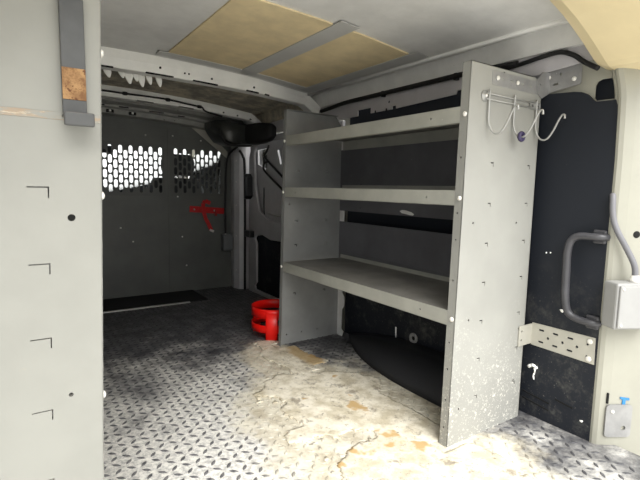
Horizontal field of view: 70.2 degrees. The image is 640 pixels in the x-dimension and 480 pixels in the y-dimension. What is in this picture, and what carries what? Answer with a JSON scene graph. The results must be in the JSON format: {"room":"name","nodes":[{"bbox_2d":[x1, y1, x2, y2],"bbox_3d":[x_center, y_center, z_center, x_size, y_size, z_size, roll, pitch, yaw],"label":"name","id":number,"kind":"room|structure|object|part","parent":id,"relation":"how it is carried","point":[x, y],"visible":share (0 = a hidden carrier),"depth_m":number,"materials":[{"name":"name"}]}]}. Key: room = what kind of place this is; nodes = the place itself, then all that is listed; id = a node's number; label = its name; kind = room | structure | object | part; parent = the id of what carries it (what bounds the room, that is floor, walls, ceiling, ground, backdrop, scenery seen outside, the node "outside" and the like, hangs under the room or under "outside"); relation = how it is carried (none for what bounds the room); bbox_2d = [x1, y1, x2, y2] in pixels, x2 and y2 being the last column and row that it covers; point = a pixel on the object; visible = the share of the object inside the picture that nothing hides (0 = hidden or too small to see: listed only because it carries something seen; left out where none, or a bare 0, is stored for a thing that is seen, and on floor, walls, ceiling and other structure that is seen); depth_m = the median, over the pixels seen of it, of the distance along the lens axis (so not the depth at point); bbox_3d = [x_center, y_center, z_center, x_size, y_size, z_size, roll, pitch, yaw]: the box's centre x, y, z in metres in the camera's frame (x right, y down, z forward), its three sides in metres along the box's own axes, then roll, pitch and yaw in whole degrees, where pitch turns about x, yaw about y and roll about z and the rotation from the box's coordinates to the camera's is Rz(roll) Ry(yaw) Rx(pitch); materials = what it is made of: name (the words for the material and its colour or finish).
{"room":"vehicle interior","nodes":[
{"label":"vehicle interior","id":0,"kind":"room"},
{"bbox_2d":[33,286,639,479],"bbox_3d":[-1.000,0.511,2.643,1.900,0.052,4.440,-3,8,-34],"label":"floor","id":1,"kind":"structure","parent":0,"point":[180,381],"depth_m":1.60,"materials":[{"name":"grey metal"}]},
{"bbox_2d":[0,0,105,479],"bbox_3d":[-0.846,0.064,1.172,0.390,1.176,1.093,-3,8,-34],"label":"panel","id":2,"kind":"object","parent":1,"relation":"on","point":[51,265],"visible":0.99,"depth_m":0.77,"materials":[{"name":"paint"}]},
{"bbox_3d":[-1.139,0.009,1.613,0.376,1.176,0.028,-3,8,-34],"label":"panel","id":3,"kind":"part","parent":2,"relation":"part of","materials":[{"name":"white metal"}]},
{"bbox_2d":[58,0,94,126],"bbox_3d":[-0.395,-0.288,0.737,0.045,0.208,0.046,-3,8,-34],"label":"bracket","id":4,"kind":"object","parent":2,"relation":"attached to","point":[70,12],"visible":1,"depth_m":0.74,"materials":[{"name":"grey metal"}]},
{"bbox_2d":[103,301,189,313],"bbox_3d":[-1.389,0.455,2.809,1.185,0.008,0.020,-3,8,-34],"label":"strip","id":5,"kind":"object","parent":1,"relation":"on","point":[186,301],"visible":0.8,"depth_m":2.97,"materials":[{"name":"metal"}]},
{"bbox_2d":[68,115,230,298],"bbox_3d":[-1.398,-0.252,3.145,1.770,1.340,0.032,-3,8,-34],"label":"wall","id":6,"kind":"structure","parent":1,"relation":"on","point":[152,243],"depth_m":3.32,"materials":[{"name":"metal"}]},
{"bbox_3d":[-1.628,-0.178,3.007,1.228,1.215,0.004,-3,8,-34],"label":"panel","id":7,"kind":"part","parent":6,"relation":"part of","materials":[{"name":"paint"}]},
{"bbox_2d":[102,140,164,195],"bbox_3d":[-1.395,-0.491,3.127,0.657,0.390,0.003,-3,8,-34],"label":"air vent","id":8,"kind":"object","parent":6,"relation":"in","point":[145,144],"depth_m":3.19,"materials":[{"name":"metal"}]},
{"bbox_3d":[-1.392,-0.849,3.087,1.770,0.140,0.004,-3,8,-34],"label":"header panel","id":9,"kind":"part","parent":6,"relation":"part of","materials":[{"name":"paint"}]},
{"bbox_2d":[101,98,243,129],"bbox_3d":[-1.327,-0.814,3.019,1.760,0.244,0.219,-3,8,-34],"label":"trim","id":10,"kind":"structure","parent":6,"relation":"attached to","point":[109,107],"depth_m":3.13,"materials":[{"name":"paint"}]},
{"bbox_2d":[169,148,222,195],"bbox_3d":[-0.931,-0.517,3.439,0.427,0.390,0.003,-3,8,-34],"label":"air vent","id":11,"kind":"object","parent":6,"relation":"in","point":[180,192],"depth_m":3.43,"materials":[{"name":"metal"}]},
{"bbox_3d":[-0.892,-0.219,3.502,0.536,1.215,0.004,-3,8,-34],"label":"panel","id":12,"kind":"part","parent":6,"relation":"part of","materials":[{"name":"paint"}]},
{"bbox_2d":[189,199,223,231],"bbox_3d":[-0.858,-0.184,3.491,0.277,0.256,0.042,-3,8,-34],"label":"bracket","id":13,"kind":"object","parent":6,"relation":"attached to","point":[202,209],"visible":0.98,"depth_m":3.49,"materials":[{"name":"red paint"}]},
{"bbox_2d":[221,234,232,250],"bbox_3d":[-0.731,0.015,3.584,0.080,0.138,0.059,-3,8,-34],"label":"switch box","id":14,"kind":"object","parent":6,"relation":"attached to","point":[226,239],"visible":0.99,"depth_m":3.56,"materials":[{"name":"grey plastic"}]},
{"bbox_3d":[-0.716,0.021,3.562,0.064,0.108,0.006,-3,8,-34],"label":"plate","id":15,"kind":"part","parent":14,"relation":"part of","materials":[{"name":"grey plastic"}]},
{"bbox_2d":[103,290,207,311],"bbox_3d":[-1.443,0.434,2.991,1.340,0.007,0.335,-3,8,-34],"label":"floor mat","id":16,"kind":"object","parent":1,"relation":"on","point":[112,304],"visible":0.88,"depth_m":3.16,"materials":[{"name":"black rubber"}]},
{"bbox_2d":[150,154,203,192],"bbox_3d":[-1.287,-0.183,3.873,0.480,1.045,0.650,-3,8,-34],"label":"seat","id":17,"kind":"object","parent":1,"relation":"on","point":[180,155],"visible":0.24,"depth_m":3.58,"materials":[{"name":"grey fabric"}]},
{"bbox_3d":[-1.182,-0.221,3.715,0.480,0.560,0.240,-3,8,-34],"label":"backrest","id":18,"kind":"part","parent":17,"relation":"part of","materials":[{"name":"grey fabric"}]},
{"bbox_2d":[251,299,278,340],"bbox_3d":[-0.253,0.434,2.498,0.244,0.164,0.244,-3,8,-34],"label":"holder","id":19,"kind":"object","parent":1,"relation":"on","point":[271,317],"visible":0.59,"depth_m":2.39,"materials":[{"name":"red paint"}]},
{"bbox_2d":[253,340,533,479],"bbox_3d":[0.059,0.614,1.684,0.596,0.006,1.584,-3,8,-34],"label":"residue","id":20,"kind":"object","parent":1,"relation":"on","point":[328,403],"visible":0.99,"depth_m":1.54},
{"bbox_2d":[278,60,540,446],"bbox_3d":[0.263,0.002,1.918,0.384,1.176,1.092,-3,8,-34],"label":"shelving unit","id":21,"kind":"object","parent":1,"relation":"on","point":[448,164],"visible":1,"depth_m":1.62,"materials":[{"name":"grey paint"}]},
{"bbox_3d":[-0.040,-0.053,2.352,0.372,1.176,0.028,-3,8,-34],"label":"panel","id":22,"kind":"part","parent":21,"relation":"part of","materials":[{"name":"grey metal"}]},
{"bbox_3d":[0.253,0.170,1.934,0.356,0.065,1.036,-3,8,-34],"label":"shelf","id":23,"kind":"part","parent":21,"relation":"part of","materials":[{"name":"grey metal"}]},
{"bbox_3d":[0.270,-0.442,1.868,0.347,0.066,1.036,-3,8,-34],"label":"shelf","id":24,"kind":"part","parent":21,"relation":"part of","materials":[{"name":"grey metal"}]},
{"bbox_3d":[0.263,-0.197,1.894,0.350,0.064,1.036,-3,8,-34],"label":"shelf","id":25,"kind":"part","parent":21,"relation":"part of","materials":[{"name":"grey metal"}]},
{"bbox_3d":[0.559,0.058,1.481,0.384,1.176,0.030,-3,8,-34],"label":"panel","id":26,"kind":"part","parent":21,"relation":"part of","materials":[{"name":"grey paint"}]},
{"bbox_2d":[481,89,565,141],"bbox_3d":[0.629,-0.377,1.395,0.304,0.147,0.099,-3,8,-34],"label":"hook rack","id":27,"kind":"object","parent":21,"relation":"attached to","point":[485,95],"visible":1,"depth_m":1.41,"materials":[{"name":"white metal"}]},
{"bbox_3d":[0.610,-0.435,1.429,0.275,0.021,0.005,-3,8,-34],"label":"rail","id":28,"kind":"part","parent":27,"relation":"part of","materials":[{"name":"metal"}]},
{"bbox_2d":[349,333,512,408],"bbox_3d":[0.357,0.530,2.029,0.234,0.105,0.985,-3,8,-34],"label":"wheel arch cover","id":29,"kind":"object","parent":1,"relation":"on","point":[417,368],"visible":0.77,"depth_m":1.94,"materials":[{"name":"black plastic"}]},
{"bbox_2d":[101,0,583,122],"bbox_3d":[-0.515,-0.732,1.818,1.760,0.175,2.320,-3,8,-34],"label":"ceiling","id":30,"kind":"structure","parent":0,"point":[431,28],"depth_m":1.59,"materials":[{"name":"white paint"}]},
{"bbox_2d":[155,51,311,91],"bbox_3d":[-0.385,-0.814,2.228,0.800,0.060,0.065,-3,8,-34],"label":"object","id":31,"kind":"object","parent":30,"relation":"attached to","point":[161,53],"visible":1,"depth_m":2.18,"materials":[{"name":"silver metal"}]},
{"bbox_2d":[169,0,359,75],"bbox_3d":[-0.280,-0.785,1.813,0.430,0.031,0.860,-3,8,-34],"label":"board","id":32,"kind":"object","parent":30,"relation":"attached to","point":[240,34],"depth_m":1.72,"materials":[{"name":"beige wood"}]},
{"bbox_3d":[-0.135,-0.783,1.912,0.080,0.008,0.860,-3,8,-34],"label":"tape strip","id":33,"kind":"part","parent":32,"relation":"part of","materials":[{"name":"grey metal"}]},
{"bbox_2d":[259,31,428,92],"bbox_3d":[0.040,-0.774,2.035,0.345,0.045,0.865,-3,8,-34],"label":"board","id":34,"kind":"object","parent":30,"relation":"attached to","point":[354,51],"depth_m":1.95,"materials":[{"name":"beige wood"}]},
{"bbox_3d":[0.158,-0.764,2.116,0.060,0.010,0.865,-3,8,-34],"label":"tape strip","id":35,"kind":"part","parent":34,"relation":"part of","materials":[{"name":"grey metal"}]},
{"bbox_2d":[320,60,518,112],"bbox_3d":[0.359,-0.668,2.056,0.054,0.051,1.162,-3,8,-36],"label":"cable","id":36,"kind":"object","parent":30,"relation":"attached to","point":[455,76],"visible":0.94,"depth_m":1.99,"materials":[{"name":"black rubber"}]},
{"bbox_2d":[507,50,599,70],"bbox_3d":[0.742,-0.572,1.506,0.017,0.090,0.352,-3,8,-34],"label":"seal","id":37,"kind":"object","parent":30,"relation":"attached to","point":[574,55],"visible":0.91,"depth_m":1.45,"materials":[{"name":"black rubber"}]},
{"bbox_2d":[277,60,617,440],"bbox_3d":[0.119,-0.188,2.582,0.067,1.500,2.845,-3,8,-34],"label":"wall","id":38,"kind":"structure","parent":0,"point":[575,165],"depth_m":1.53,"materials":[{"name":"black plastic"}]},
{"bbox_2d":[101,89,222,116],"bbox_3d":[-1.008,-0.842,2.779,0.902,0.080,0.048,-4,8,-36],"label":"wire","id":39,"kind":"object","parent":38,"relation":"attached to","point":[122,93],"visible":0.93,"depth_m":2.80,"materials":[{"name":"black rubber"}]},
{"bbox_2d":[101,84,261,123],"bbox_3d":[-1.147,-0.807,2.753,1.740,0.193,0.127,-3,8,-34],"label":"trim","id":40,"kind":"structure","parent":38,"relation":"attached to","point":[249,118],"depth_m":2.86,"materials":[{"name":"white paint"}]},
{"bbox_2d":[189,150,220,192],"bbox_3d":[-1.078,-0.681,4.329,0.001,0.700,1.430,-3,8,-34],"label":"window","id":41,"kind":"structure","parent":38,"relation":"in","point":[202,151],"depth_m":4.33,"materials":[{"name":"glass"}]},
{"bbox_2d":[101,46,319,112],"bbox_3d":[-0.750,-0.748,2.167,1.740,0.212,0.127,-3,8,-34],"label":"roof beam","id":42,"kind":"structure","parent":38,"relation":"attached to","point":[119,60],"depth_m":2.22,"materials":[{"name":"grey metal"}]},
{"bbox_2d":[103,69,111,77],"bbox_3d":[-0.974,-0.763,2.084,0.035,0.034,0.012,-3,8,-34],"label":"drip","id":43,"kind":"object","parent":42,"relation":"hanging from","point":[107,72],"visible":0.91,"depth_m":2.08,"materials":[{"name":"white paint"}]},
{"bbox_2d":[124,73,132,83],"bbox_3d":[-0.899,-0.759,2.135,0.041,0.050,0.012,-3,8,-34],"label":"drip","id":44,"kind":"object","parent":42,"relation":"hanging from","point":[129,77],"visible":0.91,"depth_m":2.13,"materials":[{"name":"white paint"}]},
{"bbox_2d":[138,75,144,86],"bbox_3d":[-0.852,-0.758,2.167,0.037,0.056,0.012,-3,8,-34],"label":"drip","id":45,"kind":"object","parent":42,"relation":"hanging from","point":[141,78],"visible":0.92,"depth_m":2.17,"materials":[{"name":"white paint"}]},
{"bbox_2d":[146,76,151,84],"bbox_3d":[-0.821,-0.767,2.187,0.031,0.040,0.012,-3,8,-34],"label":"drip","id":46,"kind":"object","parent":42,"relation":"hanging from","point":[149,79],"visible":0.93,"depth_m":2.18,"materials":[{"name":"white paint"}]},
{"bbox_2d":[155,77,161,86],"bbox_3d":[-0.784,-0.767,2.212,0.031,0.044,0.012,-3,8,-34],"label":"drip","id":47,"kind":"object","parent":42,"relation":"hanging from","point":[158,80],"visible":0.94,"depth_m":2.21,"materials":[{"name":"white paint"}]},
{"bbox_2d":[215,157,220,192],"bbox_3d":[-0.802,-0.226,3.734,0.060,1.141,0.158,7,9,41],"label":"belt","id":48,"kind":"object","parent":38,"relation":"attached to","point":[219,162],"visible":0.14,"depth_m":3.65,"materials":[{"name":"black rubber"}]},
{"bbox_2d":[224,147,237,233],"bbox_3d":[-0.680,-0.381,3.505,0.123,0.670,0.032,4,7,24],"label":"conduit","id":49,"kind":"object","parent":38,"relation":"attached to","point":[235,148],"visible":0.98,"depth_m":3.51,"materials":[{"name":"black plastic"}]},
{"bbox_2d":[205,120,275,146],"bbox_3d":[-0.561,-0.738,3.157,0.327,0.180,0.475,-3,8,-34],"label":"pod","id":50,"kind":"object","parent":38,"relation":"attached to","point":[221,132],"visible":1,"depth_m":3.13,"materials":[{"name":"black plastic"}]},
{"bbox_2d":[231,147,250,288],"bbox_3d":[-0.629,-0.241,3.583,0.108,1.250,0.150,-3,8,-34],"label":"trim","id":51,"kind":"structure","parent":38,"relation":"attached to","point":[237,172],"depth_m":3.55,"materials":[{"name":"grey paint"}]},
{"bbox_2d":[239,150,245,289],"bbox_3d":[-0.599,-0.146,3.508,0.066,1.081,0.021,-4,8,-39],"label":"seal","id":52,"kind":"object","parent":38,"relation":"attached to","point":[240,151],"visible":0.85,"depth_m":3.52,"materials":[{"name":"black rubber"}]},
{"bbox_2d":[244,120,344,298],"bbox_3d":[-0.221,-0.128,3.006,0.086,1.172,1.180,-3,8,-34],"label":"sliding door","id":53,"kind":"structure","parent":38,"relation":"in","point":[263,183],"depth_m":3.31,"materials":[{"name":"grey paint"}]},
{"bbox_3d":[-0.540,-0.403,3.430,0.055,0.190,0.068,-3,8,-34],"label":"pull handle","id":54,"kind":"part","parent":53,"relation":"part of","materials":[{"name":"black plastic"}]},
{"bbox_3d":[-0.408,-0.282,3.325,0.013,0.201,0.025,0,7,-12],"label":"stay rod","id":55,"kind":"part","parent":53,"relation":"part of","materials":[{"name":"grey metal"}]},
{"bbox_3d":[-0.353,-0.574,3.243,0.001,0.200,0.410,-3,8,-34],"label":"pane","id":56,"kind":"part","parent":53,"relation":"part of","materials":[{"name":"grey glass"}]},
{"bbox_3d":[-0.194,0.210,3.055,0.004,0.490,1.100,-3,8,-34],"label":"trim","id":57,"kind":"part","parent":53,"relation":"part of","materials":[{"name":"black plastic"}]},
{"bbox_3d":[-0.187,-0.372,2.998,0.004,0.660,1.120,-3,8,-34],"label":"panel","id":58,"kind":"part","parent":53,"relation":"part of","materials":[{"name":"grey paint"}]},
{"bbox_2d":[409,333,417,342],"bbox_3d":[0.432,0.457,2.114,0.010,0.047,0.047,-3,8,-34],"label":"grommet","id":59,"kind":"object","parent":38,"relation":"attached to","point":[413,338],"visible":1,"depth_m":2.11,"materials":[{"name":"grey plastic"}]},
{"bbox_2d":[272,45,593,132],"bbox_3d":[0.113,-0.691,2.457,0.004,0.097,2.740,-3,8,-34],"label":"trim","id":60,"kind":"structure","parent":38,"relation":"attached to","point":[443,89],"depth_m":1.94,"materials":[{"name":"grey paint"}]},
{"bbox_2d":[307,17,566,95],"bbox_3d":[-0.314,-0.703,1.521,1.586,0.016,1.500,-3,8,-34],"label":"trim","id":61,"kind":"structure","parent":38,"relation":"attached to","point":[561,20],"depth_m":1.70,"materials":[{"name":"white paint"}]},
{"bbox_2d":[492,63,582,98],"bbox_3d":[0.659,-0.524,1.428,0.308,0.124,0.167,-3,8,-34],"label":"wall bracket","id":62,"kind":"object","parent":38,"relation":"attached to","point":[571,76],"visible":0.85,"depth_m":1.48,"materials":[{"name":"metal"}]},
{"bbox_3d":[0.753,-0.530,1.492,0.080,0.124,0.167,-3,8,-34],"label":"folded plate","id":63,"kind":"part","parent":62,"relation":"part of","materials":[{"name":"metal"}]},
{"bbox_2d":[517,322,595,364],"bbox_3d":[0.784,0.346,1.518,0.080,0.087,0.218,-3,8,-34],"label":"wall bracket","id":64,"kind":"object","parent":38,"relation":"attached to","point":[530,333],"visible":1,"depth_m":1.54,"materials":[{"name":"metal"}]},
{"bbox_2d":[561,230,610,329],"bbox_3d":[0.838,0.123,1.449,0.129,0.317,0.037,7,9,43],"label":"handle","id":65,"kind":"object","parent":38,"relation":"attached to","point":[599,236],"visible":1,"depth_m":1.46,"materials":[{"name":"grey metal"}]},
{"bbox_2d":[550,0,639,69],"bbox_3d":[0.193,-0.612,0.774,1.880,0.327,0.245,-3,8,-34],"label":"trim","id":66,"kind":"structure","parent":38,"relation":"attached to","point":[609,30],"depth_m":1.22,"materials":[{"name":"beige paint"}]},
{"bbox_2d":[589,68,639,455],"bbox_3d":[1.017,0.034,1.395,0.324,1.420,0.067,3,7,13],"label":"trim","id":67,"kind":"structure","parent":38,"relation":"attached to","point":[617,373],"depth_m":1.40,"materials":[{"name":"white paint"}]},
{"bbox_2d":[603,404,632,436],"bbox_3d":[0.950,0.576,1.449,0.085,0.108,0.009,1,6,-2],"label":"strike plate","id":68,"kind":"object","parent":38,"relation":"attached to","point":[617,416],"visible":1,"depth_m":1.45,"materials":[{"name":"metal"}]},
{"bbox_2d":[601,275,639,329],"bbox_3d":[0.942,0.186,1.372,0.144,0.161,0.066,0,6,-6],"label":"junction box","id":69,"kind":"object","parent":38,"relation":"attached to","point":[621,300],"visible":1,"depth_m":1.34,"materials":[{"name":"grey plastic"}]},
{"bbox_3d":[0.929,0.199,1.345,0.100,0.129,0.007,0,6,-6],"label":"lid","id":70,"kind":"part","parent":69,"relation":"part of","materials":[{"name":"grey plastic"}]},
{"bbox_2d":[609,193,638,275],"bbox_3d":[0.914,-0.017,1.369,0.093,0.248,0.032,6,8,39],"label":"cable","id":71,"kind":"object","parent":38,"relation":"attached to","point":[612,206],"visible":1,"depth_m":1.37,"materials":[{"name":"plastic"}]},
{"bbox_2d":[620,397,629,403],"bbox_3d":[0.968,0.510,1.446,0.030,0.024,0.003,1,6,-2],"label":"clip","id":72,"kind":"object","parent":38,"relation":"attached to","point":[624,399],"visible":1,"depth_m":1.44,"materials":[{"name":"blue plastic"}]},
{"bbox_3d":[-2.332,-0.053,4.560,1.820,0.690,0.080,-3,8,-34],"label":"wall","id":73,"kind":"structure","parent":0,"visible":0},
{"bbox_2d":[109,176,181,192],"bbox_3d":[-2.133,-0.731,4.226,1.800,0.700,0.630,-3,8,-34],"label":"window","id":74,"kind":"structure","parent":73,"relation":"in","point":[146,182],"depth_m":4.66,"materials":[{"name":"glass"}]},
{"bbox_2d":[102,145,111,152],"bbox_3d":[-1.929,-0.897,3.900,0.270,0.292,0.100,-3,8,-34],"label":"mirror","id":75,"kind":"object","parent":74,"relation":"attached to","point":[109,146],"visible":0.02,"depth_m":3.93,"materials":[{"name":"black plastic"}]}
]}

